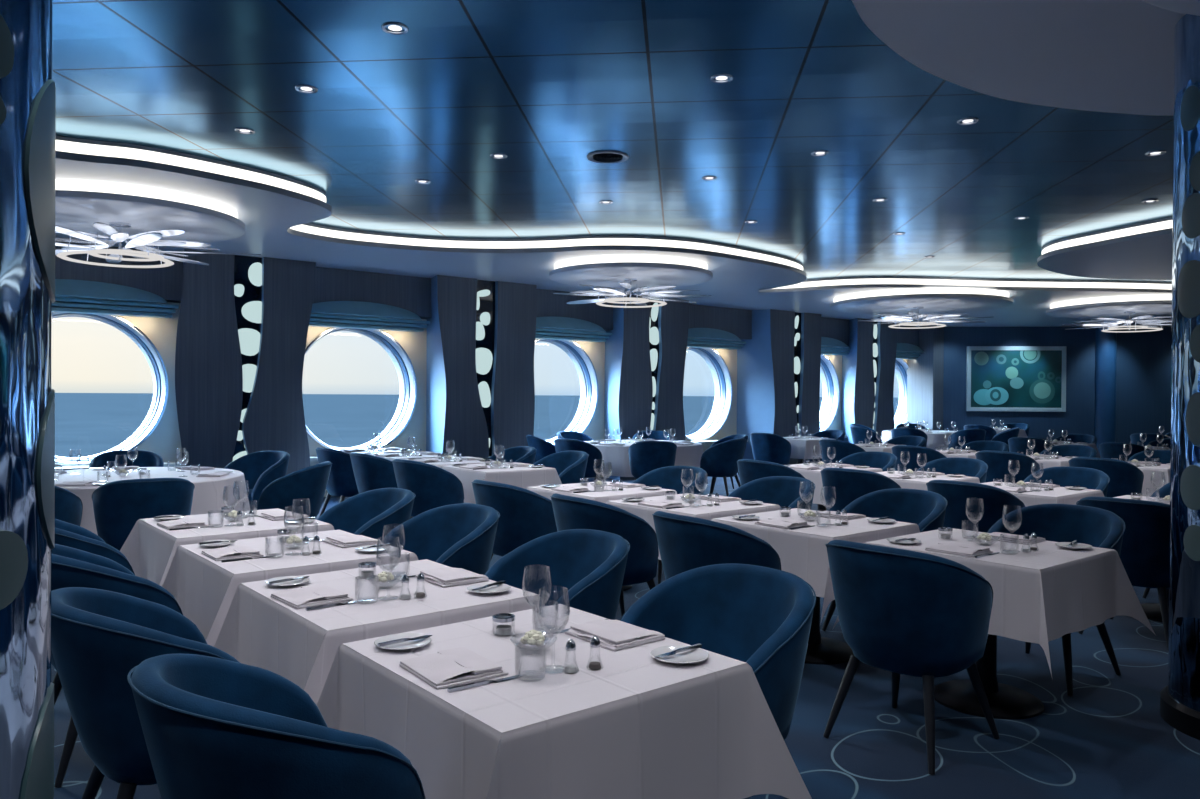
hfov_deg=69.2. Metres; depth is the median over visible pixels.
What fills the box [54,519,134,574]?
tub chair
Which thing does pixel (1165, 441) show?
tub chair
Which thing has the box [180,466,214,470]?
napkin
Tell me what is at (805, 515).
glass bowl
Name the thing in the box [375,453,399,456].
napkin
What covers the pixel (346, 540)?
napkin
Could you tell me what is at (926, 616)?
tub chair
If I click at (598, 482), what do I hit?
dish
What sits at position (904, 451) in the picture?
tub chair
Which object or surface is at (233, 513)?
dish
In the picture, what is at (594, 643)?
pepper shaker
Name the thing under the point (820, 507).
dining table
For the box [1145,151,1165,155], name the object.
recessed light
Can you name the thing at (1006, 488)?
napkin
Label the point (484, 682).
table knife
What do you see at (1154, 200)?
recessed light
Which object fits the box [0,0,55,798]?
column
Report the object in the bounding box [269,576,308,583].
butter knife
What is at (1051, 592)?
tablecloth
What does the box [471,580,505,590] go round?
butter knife
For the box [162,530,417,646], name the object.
tablecloth
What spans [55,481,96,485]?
napkin
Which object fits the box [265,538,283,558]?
water tumbler
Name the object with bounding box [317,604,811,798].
tablecloth
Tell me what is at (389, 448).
napkin
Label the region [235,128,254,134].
recessed light
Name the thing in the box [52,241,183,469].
window
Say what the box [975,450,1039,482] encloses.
tub chair
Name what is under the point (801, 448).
tablecloth
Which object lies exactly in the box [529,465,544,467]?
bread plate
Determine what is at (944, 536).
candle
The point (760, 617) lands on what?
tub chair
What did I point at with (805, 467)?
napkin
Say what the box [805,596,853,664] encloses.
dining table
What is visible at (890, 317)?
chandelier
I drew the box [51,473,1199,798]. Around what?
floor
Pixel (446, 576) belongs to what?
napkin
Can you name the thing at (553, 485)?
bread plate
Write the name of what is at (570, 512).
tub chair
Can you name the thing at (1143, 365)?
wall
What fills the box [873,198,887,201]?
recessed light
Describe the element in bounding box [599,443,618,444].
napkin
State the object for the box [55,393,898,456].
sea
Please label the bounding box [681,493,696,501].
dish
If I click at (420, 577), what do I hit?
pepper shaker
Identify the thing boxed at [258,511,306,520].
napkin
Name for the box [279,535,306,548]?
dish
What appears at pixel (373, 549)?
bread plate
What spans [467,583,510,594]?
bread plate
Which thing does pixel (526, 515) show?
tub chair
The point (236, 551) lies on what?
napkin
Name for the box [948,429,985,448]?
tub chair
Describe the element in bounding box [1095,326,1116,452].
column
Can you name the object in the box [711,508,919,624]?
tablecloth
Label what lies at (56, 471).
napkin
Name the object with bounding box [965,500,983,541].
wine glass
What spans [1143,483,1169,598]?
tablecloth
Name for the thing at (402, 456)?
tablecloth
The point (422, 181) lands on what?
recessed light
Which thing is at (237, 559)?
table knife
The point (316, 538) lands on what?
pepper shaker
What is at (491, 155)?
recessed light
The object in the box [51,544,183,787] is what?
tub chair
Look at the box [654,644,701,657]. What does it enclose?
butter knife
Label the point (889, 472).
candle jar
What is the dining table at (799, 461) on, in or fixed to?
on the floor
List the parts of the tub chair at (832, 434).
seat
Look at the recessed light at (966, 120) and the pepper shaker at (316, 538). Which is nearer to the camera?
the pepper shaker at (316, 538)
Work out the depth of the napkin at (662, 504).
5.62 m
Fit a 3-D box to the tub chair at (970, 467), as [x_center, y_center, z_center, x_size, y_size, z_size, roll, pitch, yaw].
[3.359,1.010,8.363,0.666,0.874,0.656,0,0,-42]
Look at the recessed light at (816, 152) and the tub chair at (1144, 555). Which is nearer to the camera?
the tub chair at (1144, 555)
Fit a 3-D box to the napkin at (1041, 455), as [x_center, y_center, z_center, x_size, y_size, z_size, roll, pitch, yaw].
[5.432,0.681,10.530,0.200,0.026,0.230,0,0,-42]
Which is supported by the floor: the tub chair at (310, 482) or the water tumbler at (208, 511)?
the tub chair at (310, 482)
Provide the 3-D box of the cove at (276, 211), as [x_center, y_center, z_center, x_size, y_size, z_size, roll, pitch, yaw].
[3.993,-1.867,13.372,30.900,0.178,8.291,0,0,-39]
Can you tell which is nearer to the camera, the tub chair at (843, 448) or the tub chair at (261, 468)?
the tub chair at (261, 468)
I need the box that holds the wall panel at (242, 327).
[175,249,315,474]
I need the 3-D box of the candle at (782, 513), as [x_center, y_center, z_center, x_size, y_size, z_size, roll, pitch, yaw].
[1.107,0.685,5.199,0.048,0.019,0.047,0,0,-39]
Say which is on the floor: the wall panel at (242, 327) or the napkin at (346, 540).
the wall panel at (242, 327)
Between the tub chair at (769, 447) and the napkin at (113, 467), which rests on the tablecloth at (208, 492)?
the napkin at (113, 467)
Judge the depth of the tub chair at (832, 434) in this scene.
15.41 m
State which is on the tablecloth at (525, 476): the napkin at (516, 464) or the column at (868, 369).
the napkin at (516, 464)
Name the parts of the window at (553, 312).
frame, pelmet rail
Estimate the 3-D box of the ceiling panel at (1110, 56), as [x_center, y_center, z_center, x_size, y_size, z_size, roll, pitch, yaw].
[3.390,-1.816,3.117,4.420,0.178,4.435,0,0,-39]
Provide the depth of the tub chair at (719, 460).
12.03 m
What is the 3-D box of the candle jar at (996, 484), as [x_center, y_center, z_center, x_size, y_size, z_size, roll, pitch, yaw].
[3.225,0.672,7.054,0.068,0.056,0.067,0,0,-39]
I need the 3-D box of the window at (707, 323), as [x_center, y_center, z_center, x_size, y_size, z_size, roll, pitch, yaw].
[1.975,-0.527,16.994,2.600,2.765,0.910,0,0,-39]
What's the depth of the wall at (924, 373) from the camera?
21.42 m
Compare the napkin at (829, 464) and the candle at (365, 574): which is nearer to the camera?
the candle at (365, 574)
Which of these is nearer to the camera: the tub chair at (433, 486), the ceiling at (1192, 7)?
the ceiling at (1192, 7)
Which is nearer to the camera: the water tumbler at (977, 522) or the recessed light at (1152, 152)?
the water tumbler at (977, 522)
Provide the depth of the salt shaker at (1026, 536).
4.04 m
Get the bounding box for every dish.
[115,469,131,475]
[221,510,245,521]
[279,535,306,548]
[367,571,402,588]
[510,629,556,652]
[590,480,606,488]
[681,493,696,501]
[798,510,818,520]
[815,461,827,466]
[902,469,914,475]
[970,532,998,545]
[1015,481,1027,486]
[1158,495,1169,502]
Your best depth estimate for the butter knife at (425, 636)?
2.46 m
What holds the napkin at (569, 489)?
on the tablecloth at (637, 492)
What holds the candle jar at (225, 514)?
on the tablecloth at (150, 548)
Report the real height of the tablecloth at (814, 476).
0.423 m
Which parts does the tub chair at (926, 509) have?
leg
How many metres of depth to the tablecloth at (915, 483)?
7.58 m
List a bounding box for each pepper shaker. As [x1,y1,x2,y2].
[247,509,254,525]
[311,535,321,554]
[416,573,424,596]
[586,636,600,668]
[713,493,719,505]
[841,509,848,524]
[1028,532,1037,550]
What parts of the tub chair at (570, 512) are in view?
leg, seat, leg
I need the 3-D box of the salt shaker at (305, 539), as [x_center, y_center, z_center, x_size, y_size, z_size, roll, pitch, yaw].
[-1.307,0.648,3.862,0.046,0.085,0.046,0,0,-39]
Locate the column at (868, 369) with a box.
[841,318,896,442]
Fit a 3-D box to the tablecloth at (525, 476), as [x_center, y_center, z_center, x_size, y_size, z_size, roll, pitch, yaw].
[-0.986,0.874,8.579,1.166,0.414,1.000,0,0,-39]
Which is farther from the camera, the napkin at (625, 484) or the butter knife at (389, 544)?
the napkin at (625, 484)
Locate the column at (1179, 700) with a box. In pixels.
[1160,14,1199,739]
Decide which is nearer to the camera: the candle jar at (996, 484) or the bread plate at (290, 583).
the bread plate at (290, 583)
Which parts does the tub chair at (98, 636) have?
leg, leg, seat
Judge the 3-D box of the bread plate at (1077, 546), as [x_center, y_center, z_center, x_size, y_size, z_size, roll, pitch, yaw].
[2.263,0.702,4.156,0.160,0.016,0.160,0,0,-39]
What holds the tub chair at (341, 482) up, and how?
on the floor
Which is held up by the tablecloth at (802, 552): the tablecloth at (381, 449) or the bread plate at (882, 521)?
the bread plate at (882, 521)
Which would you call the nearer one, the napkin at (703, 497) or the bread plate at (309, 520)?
the bread plate at (309, 520)
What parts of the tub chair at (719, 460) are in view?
leg, seat, leg, leg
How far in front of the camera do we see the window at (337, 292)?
12.57 m
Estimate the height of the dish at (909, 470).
0.062 m
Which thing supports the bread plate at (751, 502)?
on the tablecloth at (726, 509)
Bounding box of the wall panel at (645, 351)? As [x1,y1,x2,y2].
[604,294,688,480]
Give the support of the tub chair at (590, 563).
on the floor
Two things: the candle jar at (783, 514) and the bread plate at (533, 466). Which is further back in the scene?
the bread plate at (533, 466)
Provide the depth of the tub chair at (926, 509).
5.62 m
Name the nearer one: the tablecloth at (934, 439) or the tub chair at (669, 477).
the tub chair at (669, 477)
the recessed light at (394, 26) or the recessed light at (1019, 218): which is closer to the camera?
the recessed light at (394, 26)
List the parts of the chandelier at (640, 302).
stem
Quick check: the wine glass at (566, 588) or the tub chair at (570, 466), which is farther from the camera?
the tub chair at (570, 466)
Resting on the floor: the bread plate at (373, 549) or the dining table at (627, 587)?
the dining table at (627, 587)
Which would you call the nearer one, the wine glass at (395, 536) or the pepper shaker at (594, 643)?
the pepper shaker at (594, 643)
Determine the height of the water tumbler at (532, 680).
0.087 m
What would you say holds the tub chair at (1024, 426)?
on the floor
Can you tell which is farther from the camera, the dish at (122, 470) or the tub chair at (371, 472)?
the tub chair at (371, 472)
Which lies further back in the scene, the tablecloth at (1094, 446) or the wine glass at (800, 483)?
the tablecloth at (1094, 446)
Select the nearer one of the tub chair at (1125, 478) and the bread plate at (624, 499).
the bread plate at (624, 499)
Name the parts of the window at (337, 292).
sill, frame, pelmet rail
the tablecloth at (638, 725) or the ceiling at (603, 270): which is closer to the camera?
the tablecloth at (638, 725)
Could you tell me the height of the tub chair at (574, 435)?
0.874 m
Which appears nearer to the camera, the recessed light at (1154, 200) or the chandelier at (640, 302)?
the recessed light at (1154, 200)
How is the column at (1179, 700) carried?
on the floor
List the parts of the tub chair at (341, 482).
leg, seat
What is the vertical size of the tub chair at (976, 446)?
0.874 m
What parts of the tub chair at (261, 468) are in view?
seat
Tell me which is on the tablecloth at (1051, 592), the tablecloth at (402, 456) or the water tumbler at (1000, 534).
the water tumbler at (1000, 534)
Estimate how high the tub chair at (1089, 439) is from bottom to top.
0.874 m
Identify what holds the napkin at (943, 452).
on the tablecloth at (955, 454)
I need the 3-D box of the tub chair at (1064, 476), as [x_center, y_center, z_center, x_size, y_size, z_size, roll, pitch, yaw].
[3.896,1.019,7.317,0.666,0.874,0.656,0,0,-41]
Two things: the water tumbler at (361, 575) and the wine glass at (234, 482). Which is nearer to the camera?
the water tumbler at (361, 575)
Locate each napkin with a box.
[55,470,66,473]
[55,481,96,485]
[111,466,138,469]
[157,518,207,529]
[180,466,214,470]
[196,472,228,476]
[201,545,263,560]
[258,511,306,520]
[271,584,352,608]
[323,534,381,547]
[344,449,364,451]
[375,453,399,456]
[386,447,405,449]
[399,647,507,689]
[412,458,439,462]
[416,567,488,586]
[419,452,440,454]
[458,457,482,459]
[459,465,487,468]
[507,462,532,466]
[551,486,589,492]
[565,620,664,650]
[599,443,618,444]
[608,482,644,487]
[638,500,683,508]
[675,443,690,444]
[678,440,693,442]
[697,495,740,501]
[754,518,809,528]
[789,465,820,469]
[816,511,865,520]
[824,463,853,466]
[855,444,870,446]
[874,443,894,445]
[882,473,910,478]
[913,471,944,475]
[925,542,992,556]
[938,451,952,453]
[953,449,975,451]
[989,532,1045,544]
[994,486,1026,492]
[1020,482,1059,487]
[1036,454,1061,457]
[1133,461,1160,464]
[1147,446,1168,448]
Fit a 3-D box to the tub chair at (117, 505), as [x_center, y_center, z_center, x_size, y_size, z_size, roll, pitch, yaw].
[-3.293,0.982,6.284,0.656,0.874,0.666,0,0,-34]
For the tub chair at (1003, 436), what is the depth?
17.05 m
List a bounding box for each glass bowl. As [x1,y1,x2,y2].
[279,540,306,548]
[798,514,818,520]
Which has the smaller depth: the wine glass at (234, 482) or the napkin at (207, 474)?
the wine glass at (234, 482)
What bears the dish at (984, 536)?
on the tablecloth at (1051, 592)
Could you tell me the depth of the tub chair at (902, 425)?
19.53 m
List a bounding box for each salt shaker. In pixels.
[236,510,243,525]
[300,536,310,555]
[400,575,411,598]
[562,639,578,672]
[835,510,841,525]
[1021,534,1030,551]
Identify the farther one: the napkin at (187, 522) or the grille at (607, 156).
the grille at (607, 156)
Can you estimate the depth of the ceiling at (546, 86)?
6.12 m
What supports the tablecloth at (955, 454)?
on the dining table
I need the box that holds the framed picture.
[966,346,1065,411]
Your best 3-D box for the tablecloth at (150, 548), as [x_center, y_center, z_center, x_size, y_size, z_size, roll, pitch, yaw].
[-2.071,0.914,4.879,1.205,0.469,1.038,0,0,-39]
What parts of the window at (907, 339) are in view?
frame, pelmet rail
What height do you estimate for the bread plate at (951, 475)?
0.016 m
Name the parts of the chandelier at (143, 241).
stem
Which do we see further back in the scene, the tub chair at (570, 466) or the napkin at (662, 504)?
the tub chair at (570, 466)
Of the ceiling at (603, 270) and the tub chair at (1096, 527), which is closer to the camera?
the tub chair at (1096, 527)
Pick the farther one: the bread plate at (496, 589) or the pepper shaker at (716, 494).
the pepper shaker at (716, 494)
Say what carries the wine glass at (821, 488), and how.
on the tablecloth at (802, 552)
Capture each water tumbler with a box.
[208,511,223,527]
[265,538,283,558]
[355,575,378,603]
[389,552,409,576]
[515,640,545,681]
[532,600,558,633]
[816,510,830,526]
[962,522,978,538]
[1000,534,1018,554]
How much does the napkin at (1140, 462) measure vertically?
0.026 m
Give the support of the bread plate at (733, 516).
on the tablecloth at (802, 552)
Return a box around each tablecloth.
[55,467,249,534]
[120,508,333,585]
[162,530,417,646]
[214,559,544,704]
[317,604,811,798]
[339,448,419,453]
[368,452,457,460]
[405,457,501,466]
[440,462,561,503]
[525,481,676,502]
[584,440,703,476]
[605,493,780,559]
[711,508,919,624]
[786,437,835,459]
[788,463,882,504]
[832,528,1154,675]
[861,444,895,452]
[876,471,979,490]
[881,430,954,449]
[940,450,976,458]
[979,481,1103,506]
[995,429,1026,436]
[1032,455,1071,469]
[1053,443,1100,457]
[1113,495,1169,503]
[1128,462,1169,496]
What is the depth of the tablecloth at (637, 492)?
6.48 m
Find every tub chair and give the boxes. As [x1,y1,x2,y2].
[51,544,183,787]
[51,587,239,798]
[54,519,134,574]
[55,486,82,525]
[89,450,163,467]
[92,478,194,550]
[127,653,425,798]
[224,451,289,509]
[255,461,331,518]
[315,447,358,516]
[317,488,415,540]
[349,453,397,493]
[382,503,499,574]
[392,459,463,516]
[471,479,556,561]
[485,529,629,619]
[489,446,536,463]
[526,435,555,462]
[533,451,588,483]
[550,493,658,615]
[554,438,601,480]
[557,431,600,479]
[620,563,815,798]
[628,441,676,478]
[632,430,671,439]
[633,466,706,583]
[652,511,780,579]
[700,438,745,495]
[705,434,747,492]
[727,476,815,509]
[737,459,805,485]
[750,432,790,464]
[808,430,844,462]
[819,439,865,462]
[820,468,900,510]
[822,488,946,630]
[823,540,999,774]
[837,451,896,471]
[849,424,877,433]
[850,426,881,443]
[884,436,925,446]
[891,428,926,446]
[892,445,946,471]
[896,423,926,429]
[917,457,987,482]
[926,480,1024,532]
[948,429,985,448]
[959,441,1008,451]
[964,425,996,440]
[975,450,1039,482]
[987,504,1124,695]
[991,427,1019,451]
[1000,423,1029,436]
[1008,437,1053,455]
[1024,466,1108,496]
[1040,445,1096,456]
[1052,434,1096,443]
[1068,457,1143,497]
[1076,497,1169,648]
[1099,442,1149,461]
[1127,450,1169,463]
[1130,433,1168,446]
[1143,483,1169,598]
[1145,438,1169,448]
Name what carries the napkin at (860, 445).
on the tablecloth at (888, 449)
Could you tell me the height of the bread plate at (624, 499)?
0.016 m
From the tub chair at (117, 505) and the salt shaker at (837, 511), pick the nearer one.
the salt shaker at (837, 511)
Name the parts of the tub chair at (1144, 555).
seat, leg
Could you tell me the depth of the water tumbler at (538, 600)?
2.63 m
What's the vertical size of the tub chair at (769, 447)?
0.874 m
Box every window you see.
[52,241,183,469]
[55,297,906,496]
[305,267,431,460]
[535,289,612,444]
[685,304,751,443]
[820,317,849,437]
[894,325,923,427]
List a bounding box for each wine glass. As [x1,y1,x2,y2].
[223,486,239,525]
[233,482,248,518]
[284,506,303,555]
[292,498,310,544]
[376,536,400,597]
[382,525,404,582]
[522,565,551,638]
[537,588,569,670]
[799,483,813,518]
[820,488,835,525]
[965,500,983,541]
[1002,506,1021,552]
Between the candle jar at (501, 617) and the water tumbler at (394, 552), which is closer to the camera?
the candle jar at (501, 617)
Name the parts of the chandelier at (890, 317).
stem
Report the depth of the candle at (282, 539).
4.19 m
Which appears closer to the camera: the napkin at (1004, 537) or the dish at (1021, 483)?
the napkin at (1004, 537)
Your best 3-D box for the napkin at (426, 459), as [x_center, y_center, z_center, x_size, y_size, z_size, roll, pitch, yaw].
[-1.846,0.645,9.217,0.200,0.026,0.230,0,0,-43]
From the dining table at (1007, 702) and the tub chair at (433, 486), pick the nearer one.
the dining table at (1007, 702)
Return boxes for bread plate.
[89,467,106,469]
[93,482,108,485]
[153,515,184,520]
[199,540,234,547]
[265,576,309,586]
[285,518,314,523]
[355,545,390,552]
[374,633,430,650]
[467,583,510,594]
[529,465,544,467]
[540,484,559,487]
[622,498,644,501]
[641,486,661,489]
[650,645,708,663]
[732,515,759,519]
[739,500,762,504]
[867,518,895,523]
[887,537,920,544]
[947,474,964,476]
[1055,542,1092,549]
[1064,486,1086,489]
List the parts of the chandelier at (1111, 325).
stem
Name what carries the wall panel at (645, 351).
on the floor
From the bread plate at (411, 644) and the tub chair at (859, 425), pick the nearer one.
the bread plate at (411, 644)
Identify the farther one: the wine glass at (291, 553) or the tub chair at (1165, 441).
the tub chair at (1165, 441)
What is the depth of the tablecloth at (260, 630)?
2.99 m
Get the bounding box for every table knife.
[169,526,213,529]
[221,556,273,561]
[305,600,362,610]
[447,674,526,692]
[552,619,608,633]
[789,525,814,529]
[975,552,999,557]
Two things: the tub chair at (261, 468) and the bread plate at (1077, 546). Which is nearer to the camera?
the bread plate at (1077, 546)
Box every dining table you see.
[623,585,631,590]
[797,459,802,463]
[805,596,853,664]
[817,504,826,510]
[934,634,1043,719]
[1141,588,1168,621]
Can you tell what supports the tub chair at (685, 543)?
on the floor
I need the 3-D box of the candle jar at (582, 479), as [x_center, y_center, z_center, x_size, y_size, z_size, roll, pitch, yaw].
[-0.125,0.653,6.876,0.068,0.056,0.067,0,0,-39]
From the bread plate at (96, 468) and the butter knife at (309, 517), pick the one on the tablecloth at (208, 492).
the bread plate at (96, 468)
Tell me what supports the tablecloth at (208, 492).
on the round table
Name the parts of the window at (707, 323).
frame, pelmet rail, sill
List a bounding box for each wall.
[907,326,943,429]
[943,326,1171,442]
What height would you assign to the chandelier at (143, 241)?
0.345 m
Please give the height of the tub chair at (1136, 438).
0.874 m
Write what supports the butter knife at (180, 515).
on the bread plate at (179, 516)
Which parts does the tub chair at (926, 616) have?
leg, leg, seat, leg, leg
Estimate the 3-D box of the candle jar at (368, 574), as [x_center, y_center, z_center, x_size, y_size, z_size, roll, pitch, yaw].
[-0.910,0.667,3.401,0.068,0.056,0.067,0,0,-39]
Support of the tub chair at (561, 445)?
on the floor
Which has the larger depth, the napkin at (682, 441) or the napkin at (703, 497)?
the napkin at (682, 441)
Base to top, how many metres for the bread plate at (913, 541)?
0.016 m
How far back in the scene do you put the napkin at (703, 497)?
5.93 m
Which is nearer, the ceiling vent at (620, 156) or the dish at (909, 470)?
the ceiling vent at (620, 156)
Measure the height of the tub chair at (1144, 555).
0.874 m
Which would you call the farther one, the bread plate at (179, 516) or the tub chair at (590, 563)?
the bread plate at (179, 516)
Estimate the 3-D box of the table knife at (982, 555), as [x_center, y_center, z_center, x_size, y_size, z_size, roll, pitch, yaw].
[1.762,0.703,3.951,0.220,0.008,0.020,0,0,-40]
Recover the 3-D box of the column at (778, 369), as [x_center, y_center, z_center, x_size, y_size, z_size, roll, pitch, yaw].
[3.745,-0.215,18.107,1.890,3.220,0.710,0,0,-39]
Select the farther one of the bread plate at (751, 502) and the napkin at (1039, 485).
the napkin at (1039, 485)
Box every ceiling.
[53,0,1173,281]
[55,179,244,242]
[549,255,712,288]
[1143,0,1199,15]
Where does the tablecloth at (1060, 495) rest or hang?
on the dining table
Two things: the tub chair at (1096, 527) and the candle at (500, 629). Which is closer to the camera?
the candle at (500, 629)
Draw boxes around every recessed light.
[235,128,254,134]
[295,85,317,93]
[381,22,408,34]
[415,180,429,183]
[490,154,506,158]
[599,201,612,203]
[701,176,716,180]
[710,74,732,82]
[811,151,828,155]
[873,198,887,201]
[957,118,978,124]
[1014,217,1028,219]
[1142,199,1158,202]
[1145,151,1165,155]
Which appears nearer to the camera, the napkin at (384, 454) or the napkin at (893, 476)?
the napkin at (893, 476)
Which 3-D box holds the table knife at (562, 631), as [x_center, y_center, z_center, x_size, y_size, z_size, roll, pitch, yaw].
[-0.059,0.699,2.682,0.220,0.008,0.020,0,0,-40]
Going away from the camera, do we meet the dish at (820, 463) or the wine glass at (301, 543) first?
the wine glass at (301, 543)
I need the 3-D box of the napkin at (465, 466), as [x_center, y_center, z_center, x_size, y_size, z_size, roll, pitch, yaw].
[-1.226,0.653,8.445,0.200,0.026,0.230,0,0,-42]
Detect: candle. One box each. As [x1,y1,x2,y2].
[279,536,288,541]
[361,570,373,577]
[496,625,511,634]
[781,512,788,515]
[940,534,950,538]
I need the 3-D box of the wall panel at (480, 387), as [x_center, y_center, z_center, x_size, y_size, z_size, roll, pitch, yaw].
[-1.919,-0.224,13.480,1.763,3.220,0.710,0,0,-39]
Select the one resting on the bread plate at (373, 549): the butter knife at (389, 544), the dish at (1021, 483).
the butter knife at (389, 544)
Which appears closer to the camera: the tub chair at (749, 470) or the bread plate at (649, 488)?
the bread plate at (649, 488)
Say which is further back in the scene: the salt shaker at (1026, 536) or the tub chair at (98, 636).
the salt shaker at (1026, 536)
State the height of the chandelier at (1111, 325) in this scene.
0.345 m
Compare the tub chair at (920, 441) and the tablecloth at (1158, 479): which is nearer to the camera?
the tablecloth at (1158, 479)
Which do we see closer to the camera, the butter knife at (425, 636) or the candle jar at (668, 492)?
the butter knife at (425, 636)
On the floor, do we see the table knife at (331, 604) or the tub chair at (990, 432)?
the tub chair at (990, 432)
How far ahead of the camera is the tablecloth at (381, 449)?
10.80 m
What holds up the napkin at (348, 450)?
on the tablecloth at (381, 449)
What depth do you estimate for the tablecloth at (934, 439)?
17.05 m
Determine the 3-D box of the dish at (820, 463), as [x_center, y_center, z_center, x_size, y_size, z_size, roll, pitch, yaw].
[2.239,0.654,8.797,0.132,0.062,0.131,0,0,22]
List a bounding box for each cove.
[55,136,1171,326]
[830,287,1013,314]
[1037,217,1172,279]
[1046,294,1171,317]
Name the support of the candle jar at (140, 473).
on the tablecloth at (208, 492)
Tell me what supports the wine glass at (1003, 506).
on the tablecloth at (1051, 592)
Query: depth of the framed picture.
21.32 m
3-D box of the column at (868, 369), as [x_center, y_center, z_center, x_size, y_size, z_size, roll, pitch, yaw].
[6.026,-0.212,19.970,1.680,3.220,0.710,0,0,-39]
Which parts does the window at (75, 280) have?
frame, pelmet rail, sill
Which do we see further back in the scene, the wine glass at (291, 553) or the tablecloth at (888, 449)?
the tablecloth at (888, 449)
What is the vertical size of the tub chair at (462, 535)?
0.874 m
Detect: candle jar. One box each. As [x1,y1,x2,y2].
[138,468,146,474]
[221,506,233,516]
[277,529,291,542]
[358,562,375,578]
[492,613,514,634]
[580,478,588,485]
[665,491,674,499]
[779,506,790,516]
[887,468,894,473]
[938,527,952,538]
[993,479,1001,485]
[1131,493,1141,499]
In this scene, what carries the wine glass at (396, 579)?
on the tablecloth at (260, 630)
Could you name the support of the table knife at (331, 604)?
on the tablecloth at (260, 630)
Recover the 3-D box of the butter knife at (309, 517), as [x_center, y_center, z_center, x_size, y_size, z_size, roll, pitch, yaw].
[-1.660,0.662,4.816,0.170,0.008,0.020,0,0,-42]
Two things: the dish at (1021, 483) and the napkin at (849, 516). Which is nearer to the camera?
the napkin at (849, 516)
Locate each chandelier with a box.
[55,222,260,267]
[553,278,711,307]
[861,306,989,328]
[1061,311,1171,331]
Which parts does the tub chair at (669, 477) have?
leg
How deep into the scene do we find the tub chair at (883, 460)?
9.44 m
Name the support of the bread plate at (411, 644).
on the tablecloth at (638, 725)
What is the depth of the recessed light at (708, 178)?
7.65 m
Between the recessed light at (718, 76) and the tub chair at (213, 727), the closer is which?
the tub chair at (213, 727)
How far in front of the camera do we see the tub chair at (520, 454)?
10.03 m
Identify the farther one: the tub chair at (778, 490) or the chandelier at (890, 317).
the chandelier at (890, 317)
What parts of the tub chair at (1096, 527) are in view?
leg, leg, leg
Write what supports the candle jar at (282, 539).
on the tablecloth at (204, 588)
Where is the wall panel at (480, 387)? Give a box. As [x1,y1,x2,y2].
[426,275,535,458]
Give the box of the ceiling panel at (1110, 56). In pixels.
[852,0,1185,115]
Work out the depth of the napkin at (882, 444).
12.79 m
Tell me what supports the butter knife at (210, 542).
on the bread plate at (221, 544)
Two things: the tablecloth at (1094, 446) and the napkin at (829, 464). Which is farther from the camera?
the tablecloth at (1094, 446)
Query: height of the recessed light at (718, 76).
0.020 m
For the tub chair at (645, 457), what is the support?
on the floor
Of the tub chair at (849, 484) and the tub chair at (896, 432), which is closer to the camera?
the tub chair at (849, 484)
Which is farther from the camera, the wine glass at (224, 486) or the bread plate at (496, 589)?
the wine glass at (224, 486)
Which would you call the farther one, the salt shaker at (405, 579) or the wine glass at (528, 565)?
the salt shaker at (405, 579)
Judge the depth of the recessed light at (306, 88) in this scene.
5.46 m
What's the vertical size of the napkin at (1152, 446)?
0.026 m
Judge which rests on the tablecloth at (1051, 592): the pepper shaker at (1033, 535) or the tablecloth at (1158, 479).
the pepper shaker at (1033, 535)
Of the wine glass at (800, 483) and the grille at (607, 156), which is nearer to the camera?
the wine glass at (800, 483)
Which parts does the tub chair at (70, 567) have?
leg, leg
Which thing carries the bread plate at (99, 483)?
on the tablecloth at (208, 492)
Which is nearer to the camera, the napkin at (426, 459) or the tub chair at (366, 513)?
the tub chair at (366, 513)
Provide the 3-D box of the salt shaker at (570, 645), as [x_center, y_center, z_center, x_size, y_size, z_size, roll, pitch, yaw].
[-0.076,0.664,2.257,0.046,0.085,0.046,0,0,-39]
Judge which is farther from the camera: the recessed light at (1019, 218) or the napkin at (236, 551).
the recessed light at (1019, 218)
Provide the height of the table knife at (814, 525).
0.008 m
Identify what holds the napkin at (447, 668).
on the tablecloth at (638, 725)
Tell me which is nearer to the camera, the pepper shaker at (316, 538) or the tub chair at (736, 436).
the pepper shaker at (316, 538)
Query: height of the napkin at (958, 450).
0.026 m
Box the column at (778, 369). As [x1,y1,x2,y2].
[737,309,820,464]
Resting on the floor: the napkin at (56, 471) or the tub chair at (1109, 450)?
the tub chair at (1109, 450)
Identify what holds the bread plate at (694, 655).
on the tablecloth at (638, 725)
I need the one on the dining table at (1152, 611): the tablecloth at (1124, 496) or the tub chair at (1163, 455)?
the tablecloth at (1124, 496)
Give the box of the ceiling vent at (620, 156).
[587,151,628,163]
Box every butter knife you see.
[154,515,185,517]
[199,540,237,544]
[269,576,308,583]
[288,517,314,520]
[358,543,390,548]
[377,635,431,646]
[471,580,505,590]
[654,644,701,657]
[895,538,915,541]
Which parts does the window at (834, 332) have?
frame, pelmet rail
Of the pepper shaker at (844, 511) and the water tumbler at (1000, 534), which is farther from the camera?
the pepper shaker at (844, 511)
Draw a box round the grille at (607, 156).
[593,153,622,161]
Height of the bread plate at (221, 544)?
0.016 m
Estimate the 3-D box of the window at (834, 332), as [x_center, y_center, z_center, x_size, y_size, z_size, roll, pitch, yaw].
[4.779,-0.523,19.284,2.600,2.765,0.910,0,0,-39]
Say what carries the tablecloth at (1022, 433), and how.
on the dining table
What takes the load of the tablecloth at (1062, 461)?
on the dining table
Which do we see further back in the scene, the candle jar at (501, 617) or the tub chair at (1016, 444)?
the tub chair at (1016, 444)

